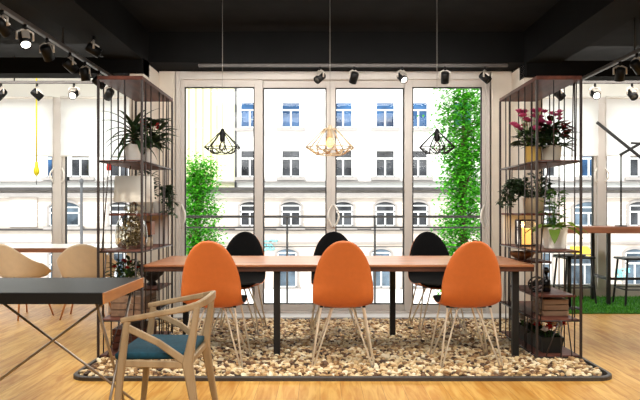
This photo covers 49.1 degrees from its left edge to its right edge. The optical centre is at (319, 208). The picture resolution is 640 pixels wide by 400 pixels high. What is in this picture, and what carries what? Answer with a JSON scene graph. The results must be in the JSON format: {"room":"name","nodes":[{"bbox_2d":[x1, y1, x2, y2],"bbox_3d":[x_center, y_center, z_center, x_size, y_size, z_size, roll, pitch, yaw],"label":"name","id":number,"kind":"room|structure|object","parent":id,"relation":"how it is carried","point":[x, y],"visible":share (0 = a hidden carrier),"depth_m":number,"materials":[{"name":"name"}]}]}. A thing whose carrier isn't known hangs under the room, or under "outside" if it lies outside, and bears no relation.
{"room":"common room","nodes":[
{"label":"common room","id":0,"kind":"room"},
{"bbox_2d":[129,60,158,320],"bbox_3d":[-1.815,-0.305,7.835,0.290,2.850,2.430,0,0,0],"label":"wall","id":1,"kind":"structure","parent":0,"point":[153,75],"depth_m":6.86,"materials":[{"name":"beige paint"}]},
{"bbox_2d":[0,57,148,77],"bbox_3d":[-4.835,-1.355,6.725,6.330,0.150,0.250,0,0,0],"label":"ceiling beam","id":2,"kind":"structure","parent":1,"relation":"attached to","point":[10,67],"depth_m":6.60,"materials":[{"name":"paint"}]},
{"bbox_2d":[24,0,158,72],"bbox_3d":[-1.835,-1.570,1.650,0.330,0.320,11.300,0,0,0],"label":"ceiling beam","id":3,"kind":"structure","parent":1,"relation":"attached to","point":[119,35],"depth_m":5.63,"materials":[{"name":"paint"}]},
{"bbox_2d":[85,36,101,57],"bbox_3d":[-1.848,-1.323,5.720,0.137,0.174,0.121,0,0,0],"label":"track spotlight","id":4,"kind":"object","parent":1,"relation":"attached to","point":[92,48],"visible":1,"depth_m":5.69,"materials":[{"name":"metal"}]},
{"bbox_2d":[0,303,639,399],"bbox_3d":[0.000,1.160,2.525,16.000,0.080,13.050,0,0,0],"label":"floor","id":5,"kind":"structure","parent":0,"point":[611,342],"depth_m":4.54,"materials":[{"name":"brown wood"}]},
{"bbox_2d":[0,244,53,320],"bbox_3d":[-3.100,0.736,7.301,0.617,0.773,0.498,0,0,32],"label":"tub chair","id":6,"kind":"object","parent":5,"relation":"on","point":[13,264],"visible":0.86,"depth_m":7.08,"materials":[{"name":"fabric"}]},
{"bbox_2d":[5,244,128,312],"bbox_3d":[-3.550,0.767,7.896,2.900,0.706,0.848,0,0,0],"label":"table","id":7,"kind":"object","parent":5,"relation":"on","point":[22,248],"visible":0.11,"depth_m":7.53,"materials":[{"name":"brown orange wood"},{"name":"black metal"}]},
{"bbox_2d":[0,278,143,399],"bbox_3d":[-1.738,0.753,3.527,1.624,0.746,0.705,0,0,0],"label":"table","id":8,"kind":"object","parent":5,"relation":"on","point":[96,291],"visible":0.98,"depth_m":3.43,"materials":[{"name":"laminate"}]},
{"bbox_2d":[56,244,116,319],"bbox_3d":[-2.420,0.736,7.281,0.617,0.773,0.498,0,0,-6],"label":"tub chair","id":9,"kind":"object","parent":5,"relation":"on","point":[78,260],"visible":0.67,"depth_m":7.08,"materials":[{"name":"beige"}]},
{"bbox_2d":[114,291,217,399],"bbox_3d":[-0.743,0.766,3.450,0.434,0.711,0.547,0,0,0],"label":"armchair","id":10,"kind":"object","parent":5,"relation":"on","point":[148,346],"visible":1,"depth_m":3.22,"materials":[{"name":"brown wood"}]},
{"bbox_2d":[115,334,203,359],"bbox_3d":[-0.774,0.670,3.450,0.336,0.048,0.464,0,0,0],"label":"cushion","id":11,"kind":"object","parent":10,"relation":"on","point":[139,348],"depth_m":3.30,"materials":[{"name":"teal fabric"}]},
{"bbox_2d":[73,318,611,380],"bbox_3d":[0.150,1.106,5.775,3.590,0.028,2.450,0,0,0],"label":"tray","id":12,"kind":"object","parent":5,"relation":"on","point":[606,375],"visible":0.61,"depth_m":4.55,"materials":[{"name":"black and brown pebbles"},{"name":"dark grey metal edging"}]},
{"bbox_2d":[97,76,172,357],"bbox_3d":[-1.465,0.069,5.655,0.336,2.090,1.066,0,0,0],"label":"shelving unit","id":13,"kind":"object","parent":12,"relation":"on","point":[136,88],"visible":0.71,"depth_m":5.40,"materials":[{"name":"brown metal"}]},
{"bbox_2d":[115,210,147,248],"bbox_3d":[-1.455,0.155,5.400,0.250,0.301,0.250,0,0,0],"label":"glass jar","id":14,"kind":"object","parent":13,"relation":"on","point":[129,241],"visible":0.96,"depth_m":5.35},
{"bbox_2d":[113,176,154,212],"bbox_3d":[-1.465,-0.111,5.520,0.316,0.290,0.316,0,0,0],"label":"table lamp","id":15,"kind":"object","parent":13,"relation":"on","point":[126,188],"visible":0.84,"depth_m":5.39,"materials":[{"name":"white fabric"}]},
{"bbox_2d":[111,291,156,315],"bbox_3d":[-1.445,0.733,5.450,0.262,0.149,0.392,0,0,0],"label":"wooden crate","id":16,"kind":"object","parent":13,"relation":"on","point":[119,305],"visible":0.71,"depth_m":5.25,"materials":[{"name":"brown wood"}]},
{"bbox_2d":[105,255,147,294],"bbox_3d":[-1.495,0.511,5.394,0.370,0.298,0.355,0,0,-42],"label":"flowering plant","id":17,"kind":"object","parent":16,"relation":"on","point":[126,270],"visible":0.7,"depth_m":5.37,"materials":[{"name":"green plant"}]},
{"bbox_2d":[102,108,166,169],"bbox_3d":[-1.432,-0.557,5.405,0.520,0.484,0.527,0,0,-21],"label":"dracaena","id":18,"kind":"object","parent":13,"relation":"on","point":[132,150],"visible":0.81,"depth_m":5.37,"materials":[{"name":"green plant"}]},
{"bbox_2d":[125,144,140,159],"bbox_3d":[-1.445,-0.428,5.420,0.132,0.135,0.132,0,0,-21],"label":"pot","id":19,"kind":"object","parent":18,"relation":"on","point":[132,152],"depth_m":5.37,"materials":[{"name":"white ceramic"}]},
{"bbox_2d":[112,321,156,348],"bbox_3d":[-1.465,0.996,5.550,0.252,0.154,0.412,0,0,0],"label":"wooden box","id":20,"kind":"object","parent":13,"relation":"on","point":[115,345],"visible":0.41,"depth_m":5.36,"materials":[{"name":"brown wood"}]},
{"bbox_2d":[144,235,149,246],"bbox_3d":[-1.415,0.259,5.700,0.064,0.091,0.064,0,0,0],"label":"storage jar","id":21,"kind":"object","parent":13,"relation":"on","point":[148,239],"visible":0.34,"depth_m":5.68,"materials":[{"name":"beige ceramic"}]},
{"bbox_2d":[140,221,154,234],"bbox_3d":[-1.415,0.157,5.745,0.094,0.112,0.144,0,0,0],"label":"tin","id":22,"kind":"object","parent":21,"relation":"on","point":[147,222],"visible":0.34,"depth_m":5.68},
{"bbox_2d":[134,169,160,212],"bbox_3d":[-1.494,-0.162,6.009,0.247,0.393,0.243,0,0,7],"label":"ivy","id":23,"kind":"object","parent":13,"relation":"on","point":[147,171],"visible":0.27,"depth_m":5.99,"materials":[{"name":"green plant"}]},
{"bbox_2d":[143,202,152,212],"bbox_3d":[-1.485,-0.021,6.020,0.110,0.110,0.110,0,0,41],"label":"pot","id":24,"kind":"object","parent":23,"relation":"on","point":[147,203],"depth_m":5.98,"materials":[{"name":"beige ceramic"}]},
{"bbox_2d":[122,117,177,163],"bbox_3d":[-1.382,-0.554,5.649,0.440,0.387,0.458,0,0,-41],"label":"anthurium","id":25,"kind":"object","parent":13,"relation":"on","point":[156,138],"visible":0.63,"depth_m":5.61,"materials":[{"name":"green plant"}]},
{"bbox_2d":[143,148,157,163],"bbox_3d":[-1.380,-0.426,5.660,0.140,0.130,0.140,0,0,10],"label":"pot","id":26,"kind":"object","parent":25,"relation":"on","point":[155,150],"depth_m":5.61,"materials":[{"name":"white ceramic"}]},
{"bbox_2d":[140,271,162,284],"bbox_3d":[-1.435,0.579,5.980,0.216,0.140,0.216,0,0,0],"label":"serving bowl","id":27,"kind":"object","parent":13,"relation":"on","point":[154,274],"visible":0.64,"depth_m":5.92,"materials":[{"name":"brown wood"}]},
{"bbox_2d":[153,185,178,217],"bbox_3d":[-1.307,-0.062,5.988,0.226,0.294,0.222,0,0,-38],"label":"trailing plant","id":28,"kind":"object","parent":13,"relation":"on","point":[169,189],"visible":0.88,"depth_m":5.95,"materials":[{"name":"green plant"}]},
{"bbox_2d":[79,317,601,375],"bbox_3d":[0.148,1.088,5.784,3.549,0.052,2.416,0,0,0],"label":"pebbles","id":29,"kind":"object","parent":12,"relation":"in","point":[465,355],"visible":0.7,"depth_m":5.27,"materials":[{"name":"gravel"}]},
{"bbox_2d":[181,240,251,367],"bbox_3d":[-0.747,0.666,5.021,0.451,0.909,0.560,0,0,3],"label":"shell chair","id":30,"kind":"object","parent":29,"relation":"on","point":[208,266],"visible":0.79,"depth_m":4.81,"materials":[{"name":"orange upholstery"},{"name":"cream wire"},{"name":"black rubber"}]},
{"bbox_2d":[211,231,266,334],"bbox_3d":[-0.731,0.666,6.358,0.451,0.909,0.560,0,0,6],"label":"shell chair","id":31,"kind":"object","parent":29,"relation":"on","point":[245,243],"visible":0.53,"depth_m":6.52,"materials":[{"name":"black fabric"}]},
{"bbox_2d":[309,231,359,333],"bbox_3d":[0.130,0.666,6.359,0.451,0.909,0.560,0,0,0],"label":"shell chair","id":32,"kind":"object","parent":29,"relation":"on","point":[329,238],"visible":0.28,"depth_m":6.56,"materials":[{"name":"black fabric"}]},
{"bbox_2d":[143,256,534,355],"bbox_3d":[0.140,0.762,5.645,2.880,0.704,0.990,0,0,0],"label":"dining table","id":33,"kind":"object","parent":29,"relation":"on","point":[276,264],"visible":0.6,"depth_m":5.22,"materials":[{"name":"brown wood"}]},
{"bbox_2d":[311,240,374,366],"bbox_3d":[0.160,0.666,5.021,0.451,0.909,0.560,0,0,0],"label":"shell chair","id":34,"kind":"object","parent":29,"relation":"on","point":[343,276],"visible":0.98,"depth_m":4.81,"materials":[{"name":"orange plastic"},{"name":"cream wire"}]},
{"bbox_2d":[407,231,466,332],"bbox_3d":[1.045,0.666,6.358,0.451,0.909,0.560,0,0,-7],"label":"shell chair","id":35,"kind":"object","parent":29,"relation":"on","point":[427,243],"visible":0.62,"depth_m":6.51,"materials":[{"name":"black fabric"}]},
{"bbox_2d":[429,240,502,367],"bbox_3d":[1.046,0.666,5.021,0.451,0.909,0.560,0,0,-2],"label":"shell chair","id":36,"kind":"object","parent":29,"relation":"on","point":[472,277],"visible":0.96,"depth_m":4.82,"materials":[{"name":"orange plastic"},{"name":"cream wire"}]},
{"bbox_2d":[499,76,581,358],"bbox_3d":[1.751,0.069,5.655,0.338,2.090,1.066,0,0,0],"label":"shelving unit","id":37,"kind":"object","parent":29,"relation":"on","point":[537,88],"visible":0.8,"depth_m":5.28,"materials":[{"name":"brown metal"}]},
{"bbox_2d":[511,251,534,259],"bbox_3d":[1.721,0.396,5.960,0.230,0.066,0.230,0,0,0],"label":"wooden bowl","id":38,"kind":"object","parent":37,"relation":"on","point":[514,254],"visible":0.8,"depth_m":5.89,"materials":[{"name":"brown wood"}]},
{"bbox_2d":[515,219,535,245],"bbox_3d":[1.696,0.196,5.750,0.150,0.217,0.150,0,0,0],"label":"candle lantern","id":39,"kind":"object","parent":37,"relation":"on","point":[528,234],"visible":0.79,"depth_m":5.73,"materials":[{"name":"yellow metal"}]},
{"bbox_2d":[522,228,530,243],"bbox_3d":[1.696,0.225,5.750,0.072,0.130,0.072,0,0,0],"label":"candle","id":40,"kind":"object","parent":39,"relation":"on","point":[528,235],"depth_m":5.72,"materials":[{"name":"yellow wax"}]},
{"bbox_2d":[496,176,555,212],"bbox_3d":[1.665,-0.114,5.685,0.472,0.296,0.566,0,0,15],"label":"trailing ivy","id":41,"kind":"object","parent":37,"relation":"on","point":[513,183],"visible":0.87,"depth_m":5.57,"materials":[{"name":"green plant"}]},
{"bbox_2d":[522,198,543,212],"bbox_3d":[1.721,-0.029,5.640,0.176,0.125,0.176,0,0,44],"label":"pot","id":42,"kind":"object","parent":41,"relation":"on","point":[527,200],"depth_m":5.57,"materials":[{"name":"beige ceramic"}]},
{"bbox_2d":[509,107,558,162],"bbox_3d":[1.663,-0.578,5.446,0.374,0.434,0.385,0,0,21],"label":"potted cyclamen","id":43,"kind":"object","parent":37,"relation":"on","point":[514,124],"visible":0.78,"depth_m":5.41,"materials":[{"name":"plant"}]},
{"bbox_2d":[525,146,541,162],"bbox_3d":[1.661,-0.423,5.460,0.132,0.125,0.132,0,0,-22],"label":"pot","id":44,"kind":"object","parent":43,"relation":"on","point":[527,148],"depth_m":5.41,"materials":[{"name":"yellow ceramic"}]},
{"bbox_2d":[528,276,543,291],"bbox_3d":[1.666,0.577,5.400,0.127,0.124,0.127,0,0,0],"label":"wire sculpture","id":45,"kind":"object","parent":37,"relation":"on","point":[539,277],"visible":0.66,"depth_m":5.38,"materials":[{"name":"black metal"}]},
{"bbox_2d":[521,171,551,199],"bbox_3d":[1.842,-0.140,5.932,0.260,0.348,0.270,0,0,26],"label":"potted herb","id":46,"kind":"object","parent":37,"relation":"on","point":[529,173],"visible":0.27,"depth_m":5.91,"materials":[{"name":"green plant"}]},
{"bbox_2d":[519,313,566,352],"bbox_3d":[1.734,0.949,5.530,0.270,0.252,0.712,0,0,0],"label":"trough","id":47,"kind":"object","parent":37,"relation":"on","point":[545,334],"visible":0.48,"depth_m":5.30,"materials":[{"name":"metal"}]},
{"bbox_2d":[543,267,550,291],"bbox_3d":[1.751,0.544,5.420,0.068,0.190,0.067,0,0,0],"label":"bottle","id":48,"kind":"object","parent":37,"relation":"on","point":[547,282],"visible":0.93,"depth_m":5.39,"materials":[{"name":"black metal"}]},
{"bbox_2d":[521,109,578,159],"bbox_3d":[1.778,-0.574,5.445,0.461,0.427,0.443,0,0,8],"label":"potted croton","id":49,"kind":"object","parent":37,"relation":"on","point":[547,154],"visible":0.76,"depth_m":5.39,"materials":[{"name":"plant"}]},
{"bbox_2d":[542,145,561,159],"bbox_3d":[1.806,-0.426,5.460,0.150,0.130,0.150,0,0,-13],"label":"pot","id":50,"kind":"object","parent":49,"relation":"on","point":[547,154],"depth_m":5.40,"materials":[{"name":"beige ceramic"}]},
{"bbox_2d":[533,297,568,315],"bbox_3d":[1.781,0.745,5.420,0.202,0.124,0.272,0,0,0],"label":"box","id":51,"kind":"object","parent":37,"relation":"on","point":[551,306],"visible":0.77,"depth_m":5.28,"materials":[{"name":"brown wood"}]},
{"bbox_2d":[523,189,586,248],"bbox_3d":[1.809,0.076,5.346,0.446,0.456,0.411,0,0,39],"label":"plant","id":52,"kind":"object","parent":37,"relation":"on","point":[554,235],"visible":0.97,"depth_m":5.30,"materials":[{"name":"green plant"}]},
{"bbox_2d":[566,294,639,313],"bbox_3d":[4.419,1.097,8.144,4.166,0.045,1.389,0,0,0],"label":"rug","id":53,"kind":"object","parent":5,"relation":"on","point":[589,306],"visible":0.48,"depth_m":7.93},
{"bbox_2d":[553,254,585,309],"bbox_3d":[2.760,0.802,7.750,0.350,0.595,0.350,0,0,0],"label":"pedestal table","id":54,"kind":"object","parent":53,"relation":"on","point":[568,256],"visible":0.7,"depth_m":7.73,"materials":[{"name":"black metal"}]},
{"bbox_2d":[553,256,596,303],"bbox_3d":[3.020,0.835,8.330,0.402,0.549,0.362,0,0,-6],"label":"bar stool","id":55,"kind":"object","parent":53,"relation":"on","point":[556,257],"visible":0.53,"depth_m":8.19,"materials":[{"name":"black metal"}]},
{"bbox_2d":[566,226,639,304],"bbox_3d":[3.965,0.656,8.330,2.470,0.903,0.600,0,0,0],"label":"bar table","id":56,"kind":"object","parent":53,"relation":"on","point":[592,230],"visible":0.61,"depth_m":8.06,"materials":[{"name":"wood"}]},
{"bbox_2d":[596,121,639,226],"bbox_3d":[3.625,-0.414,8.250,0.766,1.238,0.140,0,0,0],"label":"lamp","id":57,"kind":"object","parent":56,"relation":"on","point":[598,123],"visible":0.97,"depth_m":8.24,"materials":[{"name":"black metal"}]},
{"bbox_2d":[612,256,639,305],"bbox_3d":[3.660,0.835,8.120,0.402,0.549,0.362,0,0,0],"label":"bar stool","id":58,"kind":"object","parent":53,"relation":"on","point":[627,258],"visible":0.97,"depth_m":8.08,"materials":[{"name":"black metal"}]},
{"bbox_2d":[0,0,639,60],"bbox_3d":[0.000,-1.805,2.600,16.000,0.150,13.200,0,0,0],"label":"ceiling","id":59,"kind":"structure","parent":0,"point":[154,15],"depth_m":6.36,"materials":[{"name":"paint"}]},
{"bbox_2d":[33,78,39,184],"bbox_3d":[-3.260,-1.005,8.050,0.068,1.450,0.066,0,0,0],"label":"pendant","id":60,"kind":"object","parent":59,"relation":"hanging from","point":[36,170],"visible":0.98,"depth_m":8.04,"materials":[{"name":"yellow metal"}]},
{"bbox_2d":[0,56,92,83],"bbox_3d":[-3.450,-1.573,7.900,3.100,0.315,0.035,0,0,0],"label":"ceiling track","id":61,"kind":"object","parent":59,"relation":"hanging from","point":[14,81],"visible":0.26,"depth_m":7.88,"materials":[{"name":"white metal"}]},
{"bbox_2d":[0,83,6,100],"bbox_3d":[-3.603,-1.316,7.897,0.128,0.197,0.136,0,0,0],"label":"track spotlight","id":62,"kind":"object","parent":61,"relation":"hanging from","point":[3,92],"visible":1,"depth_m":7.88,"materials":[{"name":"metal"}]},
{"bbox_2d":[30,83,43,100],"bbox_3d":[-3.191,-1.317,7.900,0.145,0.196,0.128,0,0,0],"label":"track spotlight","id":63,"kind":"object","parent":61,"relation":"hanging from","point":[35,92],"visible":1,"depth_m":7.87,"materials":[{"name":"metal"}]},
{"bbox_2d":[68,83,79,99],"bbox_3d":[-2.776,-1.321,7.898,0.138,0.188,0.149,0,0,0],"label":"track spotlight","id":64,"kind":"object","parent":61,"relation":"hanging from","point":[74,93],"visible":1,"depth_m":7.87,"materials":[{"name":"metal"}]},
{"bbox_2d":[104,86,114,100],"bbox_3d":[-2.385,-1.317,7.903,0.136,0.195,0.136,0,0,0],"label":"track spotlight","id":65,"kind":"object","parent":61,"relation":"hanging from","point":[107,93],"visible":0.87,"depth_m":7.87,"materials":[{"name":"metal"}]},
{"bbox_2d":[0,3,112,75],"bbox_3d":[-2.000,-1.490,4.500,0.035,0.480,5.000,0,0,0],"label":"ceiling track","id":66,"kind":"object","parent":59,"relation":"hanging from","point":[9,12],"visible":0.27,"depth_m":5.21,"materials":[{"name":"black metal"}]},
{"bbox_2d":[0,10,12,37],"bbox_3d":[-1.998,-1.166,4.405,0.111,0.168,0.128,0,0,0],"label":"track spotlight","id":67,"kind":"object","parent":66,"relation":"hanging from","point":[6,30],"visible":1,"depth_m":4.39,"materials":[{"name":"metal"}]},
{"bbox_2d":[16,24,33,49],"bbox_3d":[-1.998,-1.164,4.743,0.108,0.172,0.119,0,0,0],"label":"track spotlight","id":68,"kind":"object","parent":66,"relation":"hanging from","point":[24,37],"visible":1,"depth_m":4.72,"materials":[{"name":"metal"}]},
{"bbox_2d":[39,38,54,61],"bbox_3d":[-2.000,-1.164,5.132,0.107,0.172,0.120,0,0,-24],"label":"track spotlight","id":69,"kind":"object","parent":66,"relation":"hanging from","point":[45,48],"visible":1,"depth_m":5.11,"materials":[{"name":"metal"}]},
{"bbox_2d":[62,52,78,73],"bbox_3d":[-1.997,-1.166,5.603,0.120,0.168,0.120,0,0,0],"label":"track spotlight","id":70,"kind":"object","parent":66,"relation":"hanging from","point":[68,63],"visible":1,"depth_m":5.58,"materials":[{"name":"metal"}]},
{"bbox_2d":[79,62,90,80],"bbox_3d":[-1.998,-1.167,5.961,0.097,0.167,0.096,0,0,-20],"label":"track spotlight","id":71,"kind":"object","parent":66,"relation":"hanging from","point":[85,73],"visible":1,"depth_m":5.93,"materials":[{"name":"metal"}]},
{"bbox_2d":[92,71,105,89],"bbox_3d":[-1.997,-1.167,6.338,0.124,0.167,0.119,0,0,0],"label":"track spotlight","id":72,"kind":"object","parent":66,"relation":"hanging from","point":[94,80],"visible":0.64,"depth_m":6.31,"materials":[{"name":"metal"}]},
{"bbox_2d":[204,0,240,154],"bbox_3d":[-0.786,-1.087,5.645,0.278,1.286,0.278,0,0,7],"label":"pendant lamp","id":73,"kind":"object","parent":59,"relation":"hanging from","point":[222,133],"visible":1,"depth_m":5.64,"materials":[{"name":"grey"}]},
{"bbox_2d":[220,128,224,141],"bbox_3d":[-0.786,-0.598,5.645,0.044,0.105,0.043,0,0,-16],"label":"socket","id":74,"kind":"object","parent":73,"relation":"attached to","point":[222,132],"depth_m":5.63,"materials":[{"name":"black metal"}]},
{"bbox_2d":[305,125,353,155],"bbox_3d":[0.081,-1.083,5.645,0.378,1.295,0.378,0,0,11],"label":"pendant lamp","id":75,"kind":"object","parent":59,"relation":"hanging from","point":[329,142],"visible":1,"depth_m":5.62,"materials":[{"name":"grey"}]},
{"bbox_2d":[327,125,332,137],"bbox_3d":[0.081,-0.627,5.645,0.044,0.105,0.043,0,0,-11],"label":"socket","id":76,"kind":"object","parent":75,"relation":"attached to","point":[329,134],"depth_m":5.63,"materials":[{"name":"beige metal"}]},
{"bbox_2d":[419,129,454,154],"bbox_3d":[0.944,-1.087,5.645,0.286,1.286,0.286,0,0,-37],"label":"pendant lamp","id":77,"kind":"object","parent":59,"relation":"hanging from","point":[436,138],"visible":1,"depth_m":5.62,"materials":[{"name":"grey"}]},
{"bbox_2d":[434,129,439,141],"bbox_3d":[0.944,-0.598,5.645,0.044,0.105,0.043,0,0,-15],"label":"socket","id":78,"kind":"object","parent":77,"relation":"attached to","point":[436,134],"depth_m":5.63,"materials":[{"name":"black metal"}]},
{"bbox_2d":[570,17,639,85],"bbox_3d":[2.550,-1.490,4.550,0.035,0.480,5.100,0,0,0],"label":"ceiling track","id":79,"kind":"object","parent":59,"relation":"hanging from","point":[631,54],"visible":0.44,"depth_m":5.98,"materials":[{"name":"black metal"}]},
{"bbox_2d":[613,62,626,81],"bbox_3d":[2.550,-1.165,5.952,0.100,0.171,0.105,0,0,-31],"label":"track spotlight","id":80,"kind":"object","parent":79,"relation":"hanging from","point":[620,72],"visible":1,"depth_m":5.93,"materials":[{"name":"metal"}]},
{"bbox_2d":[630,53,639,74],"bbox_3d":[2.553,-1.165,5.631,0.125,0.170,0.110,0,0,0],"label":"track spotlight","id":81,"kind":"object","parent":79,"relation":"hanging from","point":[635,62],"visible":1,"depth_m":5.61,"materials":[{"name":"metal"}]},
{"bbox_2d":[577,81,639,83],"bbox_3d":[3.625,-1.573,7.900,2.750,0.315,0.035,0,0,0],"label":"ceiling track","id":82,"kind":"object","parent":59,"relation":"hanging from","point":[583,82],"visible":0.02,"depth_m":7.88,"materials":[{"name":"black metal"}]},
{"bbox_2d":[589,83,600,99],"bbox_3d":[3.104,-1.321,7.898,0.138,0.188,0.149,0,0,0],"label":"track spotlight","id":83,"kind":"object","parent":82,"relation":"hanging from","point":[594,93],"visible":1,"depth_m":7.86,"materials":[{"name":"metal"}]},
{"bbox_2d":[626,83,637,100],"bbox_3d":[3.522,-1.317,7.896,0.126,0.196,0.143,0,0,22],"label":"track spotlight","id":84,"kind":"object","parent":82,"relation":"hanging from","point":[631,92],"visible":1,"depth_m":7.88,"materials":[{"name":"metal"}]},
{"bbox_2d":[0,78,639,96],"bbox_3d":[0.000,-0.305,8.975,16.000,2.850,0.150,0,0,0],"label":"wall","id":85,"kind":"structure","parent":0,"point":[55,90],"depth_m":8.90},
{"bbox_2d":[0,96,52,156],"bbox_3d":[-4.140,-1.044,8.850,1.520,0.762,0.032,0,0,0],"label":"roller blind","id":86,"kind":"object","parent":85,"relation":"attached to","point":[17,113],"visible":1,"depth_m":8.85,"materials":[{"name":"white"}]},
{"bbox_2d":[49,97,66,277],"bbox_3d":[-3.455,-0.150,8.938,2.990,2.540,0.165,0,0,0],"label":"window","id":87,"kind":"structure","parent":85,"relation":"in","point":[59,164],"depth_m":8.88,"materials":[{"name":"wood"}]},
{"bbox_2d":[60,96,128,156],"bbox_3d":[-2.640,-1.044,8.850,1.280,0.762,0.032,0,0,0],"label":"roller blind","id":88,"kind":"object","parent":85,"relation":"attached to","point":[78,138],"visible":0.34,"depth_m":8.85,"materials":[{"name":"white"}]},
{"bbox_2d":[551,97,639,296],"bbox_3d":[3.670,-0.150,8.938,2.760,2.540,0.165,0,0,0],"label":"window","id":89,"kind":"structure","parent":85,"relation":"in","point":[599,171],"depth_m":8.89,"materials":[{"name":"wood"}]},
{"bbox_2d":[543,96,598,156],"bbox_3d":[2.925,-1.044,8.850,1.190,0.762,0.032,0,0,0],"label":"roller blind","id":90,"kind":"object","parent":89,"relation":"attached to","point":[590,108],"visible":0.36,"depth_m":8.85,"materials":[{"name":"white"}]},
{"bbox_2d":[606,96,639,156],"bbox_3d":[4.310,-1.044,8.850,1.380,0.762,0.032,0,0,0],"label":"roller blind","id":91,"kind":"object","parent":89,"relation":"attached to","point":[622,113],"visible":0.96,"depth_m":8.85,"materials":[{"name":"white"}]},
{"bbox_2d":[159,71,511,312],"bbox_3d":[0.160,-0.155,7.345,3.660,2.550,0.150,0,0,0],"label":"wall","id":92,"kind":"structure","parent":0,"point":[501,82],"depth_m":7.27,"materials":[{"name":"beige paint"}]},
{"bbox_2d":[155,313,508,318],"bbox_3d":[0.160,1.103,7.145,3.660,0.035,0.250,0,0,0],"label":"trim","id":93,"kind":"structure","parent":92,"relation":"attached to","point":[178,315],"depth_m":7.13,"materials":[{"name":"white stone"}]},
{"bbox_2d":[175,71,490,312],"bbox_3d":[0.136,-0.155,7.335,3.295,2.550,0.170,0,0,0],"label":"window","id":94,"kind":"structure","parent":92,"relation":"in","point":[258,81],"depth_m":7.30,"materials":[{"name":"wood"}]},
{"bbox_2d":[149,32,523,71],"bbox_3d":[0.160,-1.580,7.140,3.660,0.300,0.620,0,0,0],"label":"ceiling beam","id":95,"kind":"structure","parent":92,"relation":"attached to","point":[168,51],"depth_m":6.83,"materials":[{"name":"paint"}]},
{"bbox_2d":[198,64,507,66],"bbox_3d":[0.325,-1.415,6.900,3.050,0.030,0.035,0,0,0],"label":"ceiling track","id":96,"kind":"object","parent":95,"relation":"attached to","point":[199,65],"visible":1,"depth_m":6.88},
{"bbox_2d":[314,67,325,83],"bbox_3d":[-0.003,-1.315,6.897,0.123,0.169,0.117,0,0,0],"label":"track spotlight","id":97,"kind":"object","parent":96,"relation":"hanging from","point":[320,76],"visible":1,"depth_m":6.88,"materials":[{"name":"metal"}]},
{"bbox_2d":[349,67,358,83],"bbox_3d":[0.335,-1.314,6.903,0.109,0.172,0.117,0,0,0],"label":"track spotlight","id":98,"kind":"object","parent":96,"relation":"hanging from","point":[354,75],"visible":1,"depth_m":6.88,"materials":[{"name":"metal"}]},
{"bbox_2d":[396,67,407,83],"bbox_3d":[0.809,-1.315,6.897,0.110,0.169,0.127,0,0,0],"label":"track spotlight","id":99,"kind":"object","parent":96,"relation":"hanging from","point":[401,76],"visible":1,"depth_m":6.87,"materials":[{"name":"metal"}]},
{"bbox_2d":[439,67,450,83],"bbox_3d":[1.232,-1.314,6.903,0.103,0.172,0.110,0,0,-30],"label":"track spotlight","id":100,"kind":"object","parent":96,"relation":"hanging from","point":[445,73],"visible":1,"depth_m":6.88,"materials":[{"name":"metal"}]},
{"bbox_2d":[479,67,491,83],"bbox_3d":[1.629,-1.315,6.900,0.125,0.170,0.110,0,0,0],"label":"track spotlight","id":101,"kind":"object","parent":96,"relation":"hanging from","point":[484,76],"visible":1,"depth_m":6.87,"materials":[{"name":"metal"}]},
{"bbox_2d":[512,66,542,322],"bbox_3d":[2.140,-0.305,7.935,0.300,2.850,2.230,0,0,0],"label":"wall","id":102,"kind":"structure","parent":0,"point":[516,82],"depth_m":7.02,"materials":[{"name":"beige paint"}]},
{"bbox_2d":[512,0,639,72],"bbox_3d":[2.155,-1.570,1.650,0.330,0.320,11.300,0,0,0],"label":"ceiling beam","id":103,"kind":"structure","parent":102,"relation":"attached to","point":[567,28],"depth_m":5.72,"materials":[{"name":"paint"}]},
{"bbox_2d":[520,61,639,80],"bbox_3d":[4.995,-1.355,6.865,6.010,0.150,0.230,0,0,0],"label":"ceiling beam","id":104,"kind":"structure","parent":102,"relation":"attached to","point":[565,68],"depth_m":6.75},
{"bbox_3d":[0.160,1.190,7.700,3.920,0.100,0.500,0,0,0],"label":"balcony slab","id":105,"kind":"object","parent":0,"visible":0},
{"bbox_2d":[186,215,479,302],"bbox_3d":[0.155,0.605,7.780,3.850,1.069,0.030,0,0,0],"label":"balcony railing","id":106,"kind":"object","parent":105,"relation":"on","point":[187,216],"visible":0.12,"depth_m":7.77,"materials":[{"name":"grey metal"}]},
{"label":"outside","id":107,"kind":"structure","parent":0,"visible":0},
{"bbox_2d":[570,246,589,255],"bbox_3d":[16.217,2.624,43.235,1.100,0.580,1.330,0,0,0],"label":"awning","id":108,"kind":"object","parent":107,"point":[585,249],"visible":0.41,"depth_m":43.37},
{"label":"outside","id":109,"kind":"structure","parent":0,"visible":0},
{"bbox_2d":[241,289,440,302],"bbox_3d":[0.000,5.220,36.000,120.000,0.200,48.000,0,0,0],"label":"street","id":110,"kind":"structure","parent":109,"point":[294,295],"depth_m":41.43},
{"bbox_2d":[79,178,83,243],"bbox_3d":[-10.221,1.899,30.000,0.280,6.441,0.280,0,0,0],"label":"street lamp post","id":111,"kind":"object","parent":110,"relation":"on","point":[81,181],"visible":0.41,"depth_m":29.95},
{"bbox_2d":[186,145,227,255],"bbox_3d":[-2.243,1.979,12.993,1.447,6.286,1.208,0,0,-23],"label":"street tree","id":112,"kind":"object","parent":110,"relation":"on","point":[200,178],"visible":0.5,"depth_m":12.89,"materials":[{"name":"green plant"}]},
{"bbox_2d":[0,89,639,288],"bbox_3d":[0.000,-6.029,48.700,56.571,22.527,8.600,0,0,0],"label":"apartment building","id":113,"kind":"structure","parent":110,"relation":"on","point":[370,175],"depth_m":44.92,"materials":[{"name":"paint"}]},
{"bbox_2d":[417,89,479,297],"bbox_3d":[2.564,1.328,12.514,1.399,7.588,1.493,0,0,43],"label":"tree","id":114,"kind":"object","parent":110,"relation":"on","point":[464,154],"visible":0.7,"depth_m":12.38,"materials":[{"name":"green plant"}]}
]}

